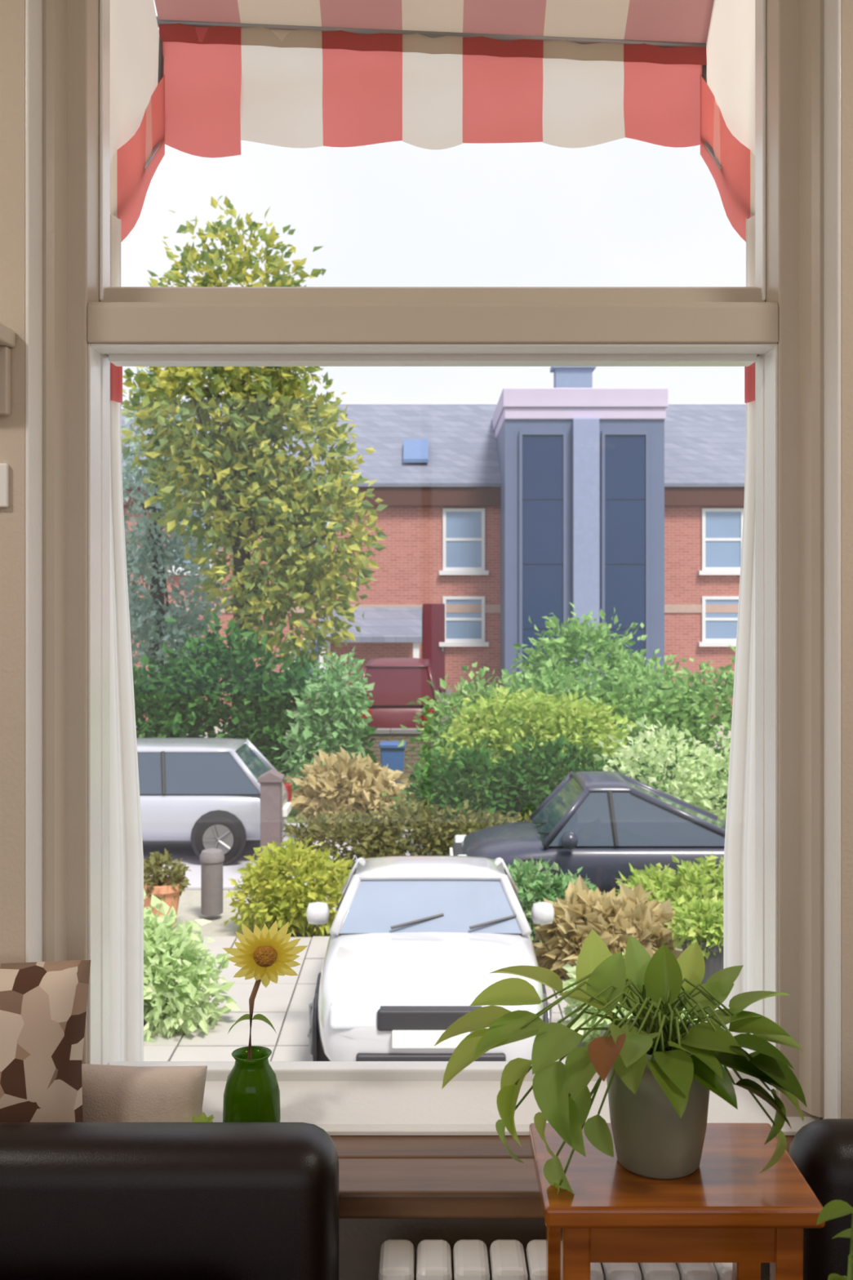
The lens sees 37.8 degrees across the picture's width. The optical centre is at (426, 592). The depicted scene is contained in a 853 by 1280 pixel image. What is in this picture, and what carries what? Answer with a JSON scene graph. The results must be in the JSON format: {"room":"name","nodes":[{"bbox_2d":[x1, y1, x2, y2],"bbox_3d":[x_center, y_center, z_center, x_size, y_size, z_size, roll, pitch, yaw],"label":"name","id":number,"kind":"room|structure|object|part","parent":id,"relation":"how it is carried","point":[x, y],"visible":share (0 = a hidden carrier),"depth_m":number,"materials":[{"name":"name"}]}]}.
{"room":"living room","nodes":[
{"label":"living room","id":0,"kind":"room"},
{"bbox_2d":[0,0,852,1279],"bbox_3d":[0.000,0.850,1.992,5.000,5.300,0.316,0,0,0],"label":"wall","id":1,"kind":"structure","parent":0,"point":[361,1241],"depth_m":1.83,"materials":[{"name":"beige paint"}]},
{"bbox_2d":[0,462,8,507],"bbox_3d":[-0.647,-0.158,1.827,0.065,0.065,0.014,0,0,0],"label":"light switch","id":2,"kind":"object","parent":1,"relation":"attached to","point":[4,468],"visible":1,"depth_m":1.82,"materials":[{"name":"white paint"}]},
{"bbox_2d":[0,322,15,415],"bbox_3d":[-0.713,-0.323,1.774,0.215,0.125,0.120,0,0,0],"label":"wall shelf","id":3,"kind":"object","parent":1,"relation":"attached to","point":[7,336],"visible":1,"depth_m":1.81,"materials":[{"name":"beige paint"}]},
{"bbox_3d":[-0.711,-0.310,1.824,0.198,0.100,0.020,0,0,0],"label":"rail","id":4,"kind":"part","parent":3,"relation":"part of","materials":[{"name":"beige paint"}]},
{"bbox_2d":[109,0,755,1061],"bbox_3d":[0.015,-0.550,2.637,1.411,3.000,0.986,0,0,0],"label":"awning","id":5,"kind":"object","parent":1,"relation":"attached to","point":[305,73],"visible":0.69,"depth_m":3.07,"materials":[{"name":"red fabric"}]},
{"bbox_2d":[109,213,143,1061],"bbox_3d":[-0.606,0.105,2.450,0.097,1.690,0.036,0,0,0],"label":"curtain","id":6,"kind":"object","parent":5,"relation":"hanging from","point":[126,842],"depth_m":2.45,"materials":[{"name":"white fabric"}]},
{"bbox_3d":[-0.655,-0.935,2.627,0.020,0.890,0.966,0,0,-1],"label":"support arm","id":7,"kind":"part","parent":5,"relation":"part of","materials":[{"name":"grey metal"}]},
{"bbox_3d":[0.685,-0.935,2.627,0.020,0.890,0.966,0,0,1],"label":"support arm","id":8,"kind":"part","parent":5,"relation":"part of","materials":[{"name":"grey metal"}]},
{"bbox_2d":[25,0,841,1135],"bbox_3d":[0.010,-0.140,2.067,1.204,2.080,0.466,0,0,0],"label":"window","id":9,"kind":"structure","parent":1,"relation":"in","point":[788,324],"depth_m":1.93,"materials":[{"name":"beige paint"}]},
{"bbox_3d":[-0.575,-0.180,1.913,0.034,1.960,0.033,0,0,0],"label":"bead moulding","id":10,"kind":"part","parent":9,"relation":"part of","materials":[{"name":"beige paint"}]},
{"bbox_3d":[0.010,-0.380,2.025,1.044,0.016,0.050,0,0,0],"label":"sash rail","id":11,"kind":"part","parent":9,"relation":"part of","materials":[{"name":"white paint"}]},
{"bbox_3d":[0.010,-0.480,2.028,1.074,0.049,0.054,0,0,0],"label":"sash rail","id":12,"kind":"part","parent":9,"relation":"part of","materials":[{"name":"beige paint"}]},
{"bbox_3d":[0.010,0.784,2.025,1.062,0.031,0.040,0,0,0],"label":"sash rail","id":13,"kind":"part","parent":9,"relation":"part of","materials":[{"name":"white paint"}]},
{"bbox_3d":[0.010,0.804,1.982,1.200,0.055,0.155,0,0,0],"label":"frame","id":14,"kind":"part","parent":9,"relation":"part of","materials":[{"name":"white paint"}]},
{"bbox_2d":[723,214,755,1053],"bbox_3d":[0.633,0.105,2.450,0.097,1.690,0.036,0,0,0],"label":"curtain","id":15,"kind":"object","parent":9,"relation":"hanging from","point":[739,930],"depth_m":2.46,"materials":[{"name":"white fabric"}]},
{"bbox_3d":[0.595,-0.180,1.913,0.034,1.960,0.033,0,0,0],"label":"bead moulding","id":16,"kind":"part","parent":9,"relation":"part of","materials":[{"name":"beige paint"}]},
{"bbox_2d":[329,1135,795,1218],"bbox_3d":[0.010,0.851,1.857,1.900,0.038,0.265,0,0,0],"label":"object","id":17,"kind":"structure","parent":1,"relation":"attached to","point":[380,1176],"depth_m":1.77,"materials":[{"name":"brown wood"}]},
{"bbox_2d":[0,959,90,1122],"bbox_3d":[-0.655,0.679,1.780,0.340,0.298,0.122,0,0,0],"label":"patterned cushion","id":18,"kind":"object","parent":17,"relation":"on","point":[43,1004],"visible":0.79,"depth_m":1.75,"materials":[{"name":"fabric"}]},
{"bbox_2d":[81,1063,207,1122],"bbox_3d":[-0.434,0.769,1.862,0.210,0.118,0.087,0,0,4],"label":"plain cushion","id":19,"kind":"object","parent":17,"relation":"on","point":[110,1093],"visible":0.63,"depth_m":1.83,"materials":[{"name":"beige fabric"}]},
{"bbox_2d":[192,1111,214,1122],"bbox_3d":[-0.323,0.794,1.803,0.054,0.075,0.051,0,0,-33],"label":"succulent","id":20,"kind":"object","parent":17,"relation":"on","point":[202,1118],"visible":0.13,"depth_m":1.81,"materials":[{"name":"green plant"}]},
{"bbox_2d":[222,1045,280,1122],"bbox_3d":[-0.263,0.762,1.870,0.086,0.140,0.086,0,0,0],"label":"bud vase","id":21,"kind":"object","parent":17,"relation":"on","point":[251,1093],"visible":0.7,"depth_m":1.84,"materials":[{"name":"green glass"}]},
{"bbox_2d":[222,920,308,1059],"bbox_3d":[-0.240,0.648,1.859,0.127,0.328,0.054,0,0,0],"label":"sunflower","id":22,"kind":"object","parent":21,"relation":"in","point":[264,955],"visible":0.98,"depth_m":1.85,"materials":[{"name":"yellow plant"}]},
{"bbox_3d":[-0.253,0.674,1.868,0.033,0.276,0.023,0,0,-22],"label":"stem","id":23,"kind":"part","parent":22,"relation":"part of","materials":[{"name":"plant"}]},
{"bbox_2d":[253,946,277,967],"bbox_3d":[-0.240,0.539,1.850,0.036,0.036,0.024,0,20,-6],"label":"flower centre","id":24,"kind":"object","parent":22,"relation":"on","point":[263,956],"depth_m":1.84,"materials":[{"name":"orange plant"}]},
{"bbox_3d":[0.000,1.600,-0.633,4.600,0.200,4.934,0,0,0],"label":"floor","id":25,"kind":"structure","parent":0,"visible":0},
{"bbox_2d":[0,1122,338,1279],"bbox_3d":[-1.022,1.100,1.232,1.815,0.800,0.905,0,0,0],"label":"leather sofa","id":26,"kind":"object","parent":25,"relation":"on","point":[79,1201],"visible":1,"depth_m":1.56,"materials":[{"name":"black leather"}]},
{"bbox_2d":[377,1240,732,1279],"bbox_3d":[0.185,1.194,1.672,0.497,0.612,0.090,0,0,0],"label":"radiator","id":27,"kind":"object","parent":25,"relation":"on","point":[397,1257],"visible":0.69,"depth_m":1.65,"materials":[{"name":"white metal"}]},
{"bbox_2d":[528,1123,825,1279],"bbox_3d":[0.292,1.097,1.515,0.316,0.807,0.230,0,0,0],"label":"side table","id":28,"kind":"object","parent":25,"relation":"on","point":[726,1211],"visible":0.88,"depth_m":1.42,"materials":[{"name":"brown wood"}]},
{"bbox_3d":[0.171,1.109,1.603,0.032,0.783,0.028,0,0,0],"label":"leg","id":29,"kind":"part","parent":28,"relation":"part of","materials":[{"name":"brown wood"}]},
{"bbox_3d":[0.171,1.109,1.427,0.032,0.783,0.028,0,0,0],"label":"leg","id":30,"kind":"part","parent":28,"relation":"part of","materials":[{"name":"brown wood"}]},
{"bbox_2d":[434,928,807,1194],"bbox_3d":[0.237,0.577,1.484,0.455,0.314,0.260,0,0,0],"label":"potted houseplant","id":31,"kind":"object","parent":28,"relation":"on","point":[660,1069],"visible":0.98,"depth_m":1.46,"materials":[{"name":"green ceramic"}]},
{"bbox_3d":[0.253,0.573,1.490,0.317,0.227,0.142,0,0,0],"label":"stem","id":32,"kind":"part","parent":31,"relation":"part of","materials":[{"name":"green plant"}]},
{"bbox_3d":[0.282,0.617,1.515,0.140,0.152,0.140,0,0,0],"label":"pot","id":33,"kind":"part","parent":31,"relation":"part of","materials":[{"name":"grey ceramic"}]},
{"bbox_3d":[0.413,1.109,1.603,0.032,0.783,0.028,0,0,0],"label":"leg","id":34,"kind":"part","parent":28,"relation":"part of","materials":[{"name":"brown wood"}]},
{"bbox_3d":[0.413,1.109,1.427,0.032,0.783,0.028,0,0,0],"label":"leg","id":35,"kind":"part","parent":28,"relation":"part of","materials":[{"name":"brown wood"}]},
{"bbox_2d":[788,1118,852,1279],"bbox_3d":[0.900,1.100,1.310,0.840,0.800,0.780,0,0,0],"label":"leather armchair","id":36,"kind":"object","parent":25,"relation":"on","point":[822,1150],"visible":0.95,"depth_m":1.59,"materials":[{"name":"black leather"}]},
{"bbox_2d":[817,1200,852,1279],"bbox_3d":[0.365,1.050,1.200,0.216,0.900,0.216,0,0,0],"label":"floor plant","id":37,"kind":"object","parent":25,"relation":"on","point":[834,1209],"visible":1,"depth_m":1.22,"materials":[{"name":"green plant"}]},
{"bbox_3d":[0.407,0.933,1.194,0.081,0.656,0.044,0,0,-19],"label":"stem","id":38,"kind":"part","parent":37,"relation":"part of","materials":[{"name":"green plant"}]},
{"label":"outside","id":39,"kind":"structure","parent":0,"visible":0},
{"bbox_2d":[143,936,723,1061],"bbox_3d":[-0.400,3.522,8.850,7.600,0.076,7.700,0,0,0],"label":"pavement","id":40,"kind":"structure","parent":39,"point":[285,1003],"depth_m":10.20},
{"bbox_2d":[306,855,554,1061],"bbox_3d":[0.030,2.850,10.150,1.940,1.340,3.770,0,0,0],"label":"car","id":41,"kind":"object","parent":40,"relation":"on","point":[414,940],"visible":0.77,"depth_m":9.06,"materials":[{"name":"white paint"}]},
{"bbox_2d":[306,902,329,924],"bbox_3d":[-0.850,2.510,9.740,0.180,0.180,0.180,0,0,0],"label":"mirror","id":42,"kind":"object","parent":41,"relation":"attached to","point":[317,913],"depth_m":9.67,"materials":[{"name":"white paint"}]},
{"bbox_2d":[377,1005,481,1031],"bbox_3d":[0.030,2.860,8.360,0.720,0.140,0.120,0,0,0],"label":"grille","id":43,"kind":"object","parent":41,"relation":"attached to","point":[389,1018],"depth_m":8.30,"materials":[{"name":"black plastic"}]},
{"bbox_3d":[0.030,2.975,8.293,0.520,0.110,0.055,0,0,0],"label":"number plate","id":44,"kind":"part","parent":41,"relation":"part of","materials":[{"name":"white plastic"}]},
{"bbox_2d":[531,902,554,924],"bbox_3d":[0.910,2.510,9.740,0.180,0.180,0.180,0,0,0],"label":"mirror","id":45,"kind":"object","parent":41,"relation":"attached to","point":[542,913],"depth_m":9.67,"materials":[{"name":"white paint"}]},
{"bbox_2d":[663,894,724,984],"bbox_3d":[2.447,3.070,10.918,0.688,0.860,0.716,0,0,0],"label":"shrub","id":46,"kind":"object","parent":40,"relation":"on","point":[698,920],"visible":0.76,"depth_m":10.73,"materials":[{"name":"green plant"}]},
{"bbox_3d":[2.439,3.250,10.900,0.454,0.500,0.454,0,0,0],"label":"pot","id":47,"kind":"part","parent":46,"relation":"part of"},
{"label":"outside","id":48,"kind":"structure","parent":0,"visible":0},
{"bbox_2d":[287,750,728,822],"bbox_3d":[0.000,3.520,23.300,80.000,0.080,8.400,0,0,0],"label":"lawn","id":49,"kind":"structure","parent":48,"point":[291,819],"depth_m":19.75,"materials":[{"name":"green plant"}]},
{"bbox_2d":[120,366,231,725],"bbox_3d":[-6.013,-0.838,27.187,3.677,8.778,3.056,0,0,0],"label":"conifer tree","id":50,"kind":"object","parent":49,"relation":"on","point":[159,557],"visible":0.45,"depth_m":26.71,"materials":[{"name":"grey plant"}]},
{"bbox_2d":[120,195,387,727],"bbox_3d":[-3.440,-2.071,24.170,5.367,11.244,3.619,0,0,-4],"label":"broadleaf tree","id":51,"kind":"object","parent":49,"relation":"on","point":[242,454],"visible":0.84,"depth_m":23.56,"materials":[{"name":"green plant"}]},
{"bbox_2d":[132,612,377,782],"bbox_3d":[-3.537,2.018,21.268,5.443,3.389,2.714,0,0,0],"label":"bush","id":52,"kind":"object","parent":49,"relation":"on","point":[174,709],"visible":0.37,"depth_m":20.73,"materials":[{"name":"green plant"}]},
{"bbox_3d":[-3.270,2.573,21.218,3.969,1.870,0.772,0,0,0],"label":"stem","id":53,"kind":"part","parent":52,"relation":"part of","materials":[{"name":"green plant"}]},
{"bbox_2d":[270,646,374,816],"bbox_3d":[-1.576,2.230,19.390,1.541,2.825,1.467,0,0,36],"label":"variegated shrub","id":54,"kind":"object","parent":49,"relation":"on","point":[342,724],"visible":0.69,"depth_m":19.20,"materials":[{"name":"green plant"}]},
{"bbox_3d":[-1.538,2.409,19.461,0.793,2.185,0.273,0,0,5],"label":"stem","id":55,"kind":"part","parent":54,"relation":"part of","materials":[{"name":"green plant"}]},
{"bbox_2d":[284,728,441,783],"bbox_3d":[-1.250,3.000,22.800,3.560,1.000,0.280,0,0,0],"label":"wall","id":56,"kind":"structure","parent":49,"relation":"on","point":[382,734],"depth_m":22.70,"materials":[{"name":"brown brick"}]},
{"bbox_2d":[379,741,405,783],"bbox_3d":[-0.594,3.070,21.915,0.460,0.860,0.510,0,0,0],"label":"recycling bin","id":57,"kind":"object","parent":49,"relation":"on","point":[392,755],"visible":0.68,"depth_m":21.70,"materials":[{"name":"blue plastic"}]},
{"bbox_3d":[-0.594,2.680,21.890,0.460,0.080,0.460,0,0,0],"label":"lid","id":58,"kind":"part","parent":57,"relation":"part of","materials":[{"name":"blue plastic"}]},
{"bbox_2d":[354,657,446,732],"bbox_3d":[-0.600,2.475,27.200,2.100,2.090,4.270,0,0,0],"label":"van","id":59,"kind":"object","parent":49,"relation":"on","point":[398,682],"visible":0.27,"depth_m":25.19,"materials":[{"name":"red paint"}]},
{"bbox_2d":[360,708,371,719],"bbox_3d":[-1.230,2.475,25.170,0.240,0.250,0.140,0,0,0],"label":"tail lamp","id":60,"kind":"object","parent":59,"relation":"attached to","point":[369,710],"depth_m":25.10,"materials":[{"name":"red plastic"}]},
{"bbox_3d":[-0.600,1.890,25.200,1.620,0.782,0.112,0,0,0],"label":"panel","id":61,"kind":"part","parent":59,"relation":"part of","materials":[{"name":"red paint"}]},
{"bbox_2d":[422,708,434,720],"bbox_3d":[0.030,2.475,25.170,0.240,0.250,0.140,0,0,0],"label":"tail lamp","id":62,"kind":"object","parent":59,"relation":"attached to","point":[432,710],"depth_m":25.10,"materials":[{"name":"red plastic"}]},
{"bbox_2d":[438,685,446,693],"bbox_3d":[0.360,2.190,28.150,0.180,0.180,0.180,0,0,0],"label":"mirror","id":63,"kind":"object","parent":59,"relation":"attached to","point":[440,688],"depth_m":28.08,"materials":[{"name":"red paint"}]},
{"bbox_2d":[397,622,735,811],"bbox_3d":[3.432,2.093,20.444,7.819,3.201,2.488,0,0,0],"label":"hedge","id":64,"kind":"object","parent":49,"relation":"on","point":[682,709],"visible":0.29,"depth_m":20.17,"materials":[{"name":"green plant"}]},
{"bbox_2d":[508,601,661,746],"bbox_3d":[3.204,1.944,25.480,3.430,3.519,2.486,0,0,0],"label":"rounded shrub","id":65,"kind":"object","parent":49,"relation":"on","point":[569,646],"visible":0.24,"depth_m":25.25,"materials":[{"name":"green plant"}]},
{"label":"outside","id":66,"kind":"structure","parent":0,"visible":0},
{"bbox_2d":[135,720,731,938],"bbox_3d":[0.000,3.780,25.000,120.000,0.440,130.000,0,0,0],"label":"ground","id":67,"kind":"structure","parent":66,"point":[189,902],"depth_m":13.75,"materials":[{"name":"grey concrete"}]},
{"bbox_2d":[143,848,191,926],"bbox_3d":[-2.779,3.099,13.113,0.699,0.801,0.666,0,0,-43],"label":"potted shrub","id":68,"kind":"object","parent":67,"relation":"on","point":[169,889],"visible":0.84,"depth_m":12.96,"materials":[{"name":"green plant"}]},
{"bbox_3d":[-2.795,3.017,13.109,0.204,0.197,0.285,0,0,-6],"label":"stem","id":69,"kind":"part","parent":68,"relation":"part of","materials":[{"name":"green plant"}]},
{"bbox_2d":[143,876,182,926],"bbox_3d":[-2.795,3.270,13.100,0.475,0.460,0.475,0,0,0],"label":"pot","id":70,"kind":"object","parent":68,"relation":"attached to","point":[169,892],"depth_m":12.93,"materials":[{"name":"ceramic"}]},
{"bbox_2d":[143,888,240,1042],"bbox_3d":[-2.226,2.954,9.983,1.447,1.326,0.971,0,0,0],"label":"bush","id":71,"kind":"object","parent":67,"relation":"on","point":[170,956],"visible":0.41,"depth_m":9.83,"materials":[{"name":"green plant"}]},
{"bbox_3d":[-2.115,3.078,10.000,0.591,0.853,0.314,0,0,0],"label":"stem","id":72,"kind":"part","parent":71,"relation":"part of","materials":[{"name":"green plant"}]},
{"bbox_2d":[200,848,224,915],"bbox_3d":[-2.344,3.150,13.600,0.270,0.700,0.266,0,0,0],"label":"bollard","id":73,"kind":"object","parent":67,"relation":"on","point":[211,860],"visible":1,"depth_m":13.50,"materials":[{"name":"concrete"}]},
{"bbox_2d":[224,835,353,937],"bbox_3d":[-1.377,3.068,13.009,1.468,1.086,0.980,0,0,0],"label":"bush","id":74,"kind":"object","parent":67,"relation":"on","point":[290,899],"visible":0.85,"depth_m":12.82,"materials":[{"name":"yellow plant"}]},
{"bbox_3d":[-1.413,3.196,13.037,0.894,0.616,0.307,0,0,6],"label":"stem","id":75,"kind":"part","parent":74,"relation":"part of","materials":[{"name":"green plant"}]},
{"bbox_2d":[284,746,417,839],"bbox_3d":[-1.086,2.957,17.956,2.021,1.473,1.277,0,0,0],"label":"shrub","id":76,"kind":"object","parent":67,"relation":"on","point":[363,788],"visible":0.66,"depth_m":17.72,"materials":[{"name":"beige plant"}]},
{"bbox_2d":[282,792,533,873],"bbox_3d":[0.270,3.071,15.681,4.409,1.105,1.207,0,0,0],"label":"shrub","id":77,"kind":"object","parent":67,"relation":"on","point":[372,845],"visible":0.4,"depth_m":15.56,"materials":[{"name":"green plant"}]},
{"bbox_3d":[0.044,3.212,15.674,2.874,0.596,0.304,0,0,2],"label":"stem","id":78,"kind":"part","parent":77,"relation":"part of","materials":[{"name":"plant"}]},
{"bbox_2d":[120,366,746,727],"bbox_3d":[2.000,-1.760,37.115,22.400,10.520,10.670,0,0,0],"label":"apartment building","id":79,"kind":"structure","parent":67,"relation":"on","point":[535,502],"depth_m":33.92,"materials":[{"name":"brick"}]},
{"bbox_3d":[-6.400,-0.540,33.980,1.350,0.120,0.240,0,0,0],"label":"window sill","id":80,"kind":"part","parent":79,"relation":"part of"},
{"bbox_3d":[-6.400,-1.850,34.000,0.970,0.720,0.040,0,0,0],"label":"pane","id":81,"kind":"part","parent":79,"relation":"part of","materials":[{"name":"blue glass"}]},
{"bbox_3d":[-6.400,-1.050,34.000,0.970,0.720,0.040,0,0,0],"label":"pane","id":82,"kind":"part","parent":79,"relation":"part of","materials":[{"name":"blue glass"}]},
{"bbox_3d":[-3.200,2.163,34.000,0.970,0.495,0.040,0,0,0],"label":"pane","id":83,"kind":"part","parent":79,"relation":"part of","materials":[{"name":"blue glass"}]},
{"bbox_3d":[-3.200,1.587,34.000,0.970,0.495,0.040,0,0,0],"label":"pane","id":84,"kind":"part","parent":79,"relation":"part of","materials":[{"name":"blue glass"}]},
{"bbox_3d":[-2.720,2.350,32.580,0.160,2.300,0.160,0,0,0],"label":"porch post","id":85,"kind":"part","parent":79,"relation":"part of","materials":[{"name":"white paint"}]},
{"bbox_2d":[403,439,428,462],"bbox_3d":[-0.300,-4.000,35.075,0.700,0.780,1.050,0,0,0],"label":"roof light","id":86,"kind":"object","parent":79,"relation":"attached to","point":[415,451],"depth_m":34.97,"materials":[{"name":"blue glass"}]},
{"bbox_3d":[-0.270,2.350,32.580,0.160,2.300,0.160,0,0,0],"label":"porch post","id":87,"kind":"part","parent":79,"relation":"part of","materials":[{"name":"white paint"}]},
{"bbox_3d":[0.200,1.475,33.960,0.600,2.350,0.080,0,0,0],"label":"door","id":88,"kind":"part","parent":79,"relation":"part of","materials":[{"name":"red paint"}]},
{"bbox_3d":[1.020,1.410,33.980,1.350,0.120,0.240,0,0,0],"label":"window sill","id":89,"kind":"part","parent":79,"relation":"part of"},
{"bbox_3d":[1.020,0.438,34.000,0.970,0.495,0.040,0,0,0],"label":"pane","id":90,"kind":"part","parent":79,"relation":"part of","materials":[{"name":"glass"}]},
{"bbox_3d":[1.020,1.012,34.000,0.970,0.495,0.040,0,0,0],"label":"pane","id":91,"kind":"part","parent":79,"relation":"part of","materials":[{"name":"blue glass"}]},
{"bbox_3d":[1.020,-0.540,33.980,1.350,0.120,0.240,0,0,0],"label":"window sill","id":92,"kind":"part","parent":79,"relation":"part of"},
{"bbox_3d":[1.020,-1.850,34.000,0.970,0.720,0.040,0,0,0],"label":"pane","id":93,"kind":"part","parent":79,"relation":"part of","materials":[{"name":"blue glass"}]},
{"bbox_3d":[1.020,-1.050,34.000,0.970,0.720,0.040,0,0,0],"label":"pane","id":94,"kind":"part","parent":79,"relation":"part of","materials":[{"name":"blue glass"}]},
{"bbox_3d":[2.985,1.770,31.975,1.030,1.620,0.050,0,0,0],"label":"pane","id":95,"kind":"part","parent":79,"relation":"part of","materials":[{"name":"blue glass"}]},
{"bbox_3d":[2.985,-3.210,31.975,1.030,1.620,0.050,0,0,0],"label":"pane","id":96,"kind":"part","parent":79,"relation":"part of","materials":[{"name":"blue glass"}]},
{"bbox_3d":[2.985,-1.550,31.975,1.030,1.620,0.050,0,0,0],"label":"pane","id":97,"kind":"part","parent":79,"relation":"part of","materials":[{"name":"blue glass"}]},
{"bbox_3d":[2.985,0.110,31.975,1.030,1.620,0.050,0,0,0],"label":"pane","id":98,"kind":"part","parent":79,"relation":"part of","materials":[{"name":"blue glass"}]},
{"bbox_3d":[4.080,-4.850,34.490,4.240,0.800,5.220,0,0,0],"label":"cornice","id":99,"kind":"part","parent":79,"relation":"part of","materials":[{"name":"white paint"}]},
{"bbox_3d":[5.105,-3.210,31.975,1.030,1.620,0.050,0,0,0],"label":"pane","id":100,"kind":"part","parent":79,"relation":"part of","materials":[{"name":"blue glass"}]},
{"bbox_3d":[5.105,-1.550,31.975,1.030,1.620,0.050,0,0,0],"label":"pane","id":101,"kind":"part","parent":79,"relation":"part of","materials":[{"name":"blue glass"}]},
{"bbox_3d":[5.105,0.110,31.975,1.030,1.620,0.050,0,0,0],"label":"pane","id":102,"kind":"part","parent":79,"relation":"part of","materials":[{"name":"blue glass"}]},
{"bbox_3d":[5.105,1.770,31.975,1.030,1.620,0.050,0,0,0],"label":"pane","id":103,"kind":"part","parent":79,"relation":"part of","materials":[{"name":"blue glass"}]},
{"bbox_3d":[8.100,1.410,33.980,1.350,0.120,0.240,0,0,0],"label":"window sill","id":104,"kind":"part","parent":79,"relation":"part of","materials":[{"name":"white stone"}]},
{"bbox_3d":[8.100,-0.540,33.980,1.350,0.120,0.240,0,0,0],"label":"window sill","id":105,"kind":"part","parent":79,"relation":"part of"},
{"bbox_3d":[8.100,1.012,34.000,0.970,0.495,0.040,0,0,0],"label":"pane","id":106,"kind":"part","parent":79,"relation":"part of","materials":[{"name":"blue glass"}]},
{"bbox_3d":[8.100,0.438,34.000,0.970,0.495,0.040,0,0,0],"label":"pane","id":107,"kind":"part","parent":79,"relation":"part of","materials":[{"name":"glass"}]},
{"bbox_3d":[8.100,-1.850,34.000,0.970,0.720,0.040,0,0,0],"label":"pane","id":108,"kind":"part","parent":79,"relation":"part of","materials":[{"name":"blue glass"}]},
{"bbox_3d":[8.100,-1.050,34.000,0.970,0.720,0.040,0,0,0],"label":"pane","id":109,"kind":"part","parent":79,"relation":"part of","materials":[{"name":"blue glass"}]},
{"bbox_2d":[392,720,671,855],"bbox_3d":[1.491,2.689,16.978,4.010,1.926,1.676,0,0,0],"label":"shrub","id":110,"kind":"object","parent":67,"relation":"on","point":[499,798],"visible":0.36,"depth_m":16.75,"materials":[{"name":"green plant"}]},
{"bbox_2d":[439,677,637,807],"bbox_3d":[1.643,2.378,18.456,2.977,2.250,1.397,0,0,0],"label":"shrub","id":111,"kind":"object","parent":67,"relation":"on","point":[480,721],"visible":0.6,"depth_m":18.20,"materials":[{"name":"green plant"}]},
{"bbox_2d":[506,855,602,942],"bbox_3d":[1.193,3.123,12.514,1.327,0.975,1.033,0,0,0],"label":"shrub","id":112,"kind":"object","parent":67,"relation":"on","point":[545,885],"visible":0.31,"depth_m":12.38,"materials":[{"name":"green plant"}]},
{"bbox_2d":[449,770,725,909],"bbox_3d":[2.450,2.790,14.000,4.370,1.460,2.080,0,0,0],"label":"car","id":113,"kind":"object","parent":67,"relation":"on","point":[601,823],"visible":0.35,"depth_m":13.26,"materials":[{"name":"metal"}]},
{"bbox_3d":[0.292,2.975,14.000,0.055,0.110,0.520,0,0,0],"label":"number plate","id":114,"kind":"part","parent":113,"relation":"part of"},
{"bbox_2d":[452,842,462,855],"bbox_3d":[0.360,2.950,14.000,0.120,0.140,0.720,0,0,0],"label":"headlight assembly","id":115,"kind":"object","parent":113,"relation":"attached to","point":[457,847],"depth_m":14.00,"materials":[{"name":"black plastic"}]},
{"bbox_2d":[560,831,577,849],"bbox_3d":[1.500,2.600,13.050,0.180,0.180,0.180,0,0,0],"label":"mirror","id":116,"kind":"object","parent":113,"relation":"attached to","point":[569,840],"depth_m":12.97,"materials":[{"name":"plastic"}]},
{"bbox_2d":[526,875,683,980],"bbox_3d":[1.657,3.188,11.495,1.544,1.094,1.057,0,0,0],"label":"bush","id":117,"kind":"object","parent":67,"relation":"on","point":[613,918],"depth_m":11.31,"materials":[{"name":"plant"}]},
{"bbox_2d":[554,948,708,1048],"bbox_3d":[2.136,3.097,9.595,2.361,1.034,1.029,0,0,0],"label":"shrub","id":118,"kind":"object","parent":67,"relation":"on","point":[572,1003],"visible":0.02,"depth_m":9.48,"materials":[{"name":"green plant"}]},
{"bbox_2d":[592,713,730,820],"bbox_3d":[3.663,2.561,15.820,3.200,2.056,1.297,0,0,0],"label":"shrub","id":119,"kind":"object","parent":67,"relation":"on","point":[699,788],"visible":0.27,"depth_m":15.71,"materials":[{"name":"green plant"}]},
{"bbox_2d":[615,852,724,928],"bbox_3d":[2.964,3.107,12.509,2.327,1.034,1.141,0,0,0],"label":"shrub","id":120,"kind":"object","parent":67,"relation":"on","point":[680,888],"visible":0.16,"depth_m":12.39,"materials":[{"name":"green plant"}]},
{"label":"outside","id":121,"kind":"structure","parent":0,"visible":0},
{"bbox_2d":[142,822,486,889],"bbox_3d":[0.000,3.540,16.950,120.000,0.040,4.100,0,0,0],"label":"road","id":122,"kind":"structure","parent":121,"point":[184,850],"depth_m":16.69,"materials":[{"name":"grey asphalt"}]},
{"bbox_2d":[136,737,292,865],"bbox_3d":[-4.050,2.765,16.900,4.370,1.510,2.050,0,0,0],"label":"estate car","id":123,"kind":"object","parent":122,"relation":"on","point":[204,792],"visible":0.5,"depth_m":16.14,"materials":[{"name":"silver metal"}]},
{"bbox_3d":[-1.893,2.945,16.900,0.055,0.110,0.520,0,0,0],"label":"number plate","id":124,"kind":"part","parent":123,"relation":"part of","materials":[{"name":"white plastic"}]},
{"bbox_2d":[283,782,292,801],"bbox_3d":[-1.970,2.805,17.512,0.140,0.250,0.240,0,0,0],"label":"tail lamp","id":125,"kind":"object","parent":123,"relation":"attached to","point":[288,785],"depth_m":17.40,"materials":[{"name":"red plastic"}]},
{"bbox_2d":[257,768,284,878],"bbox_3d":[-1.896,2.836,15.200,0.300,1.327,0.300,0,0,0],"label":"gate pillar","id":126,"kind":"structure","parent":122,"relation":"on","point":[271,781],"depth_m":15.08,"materials":[{"name":"stone"}]}
]}

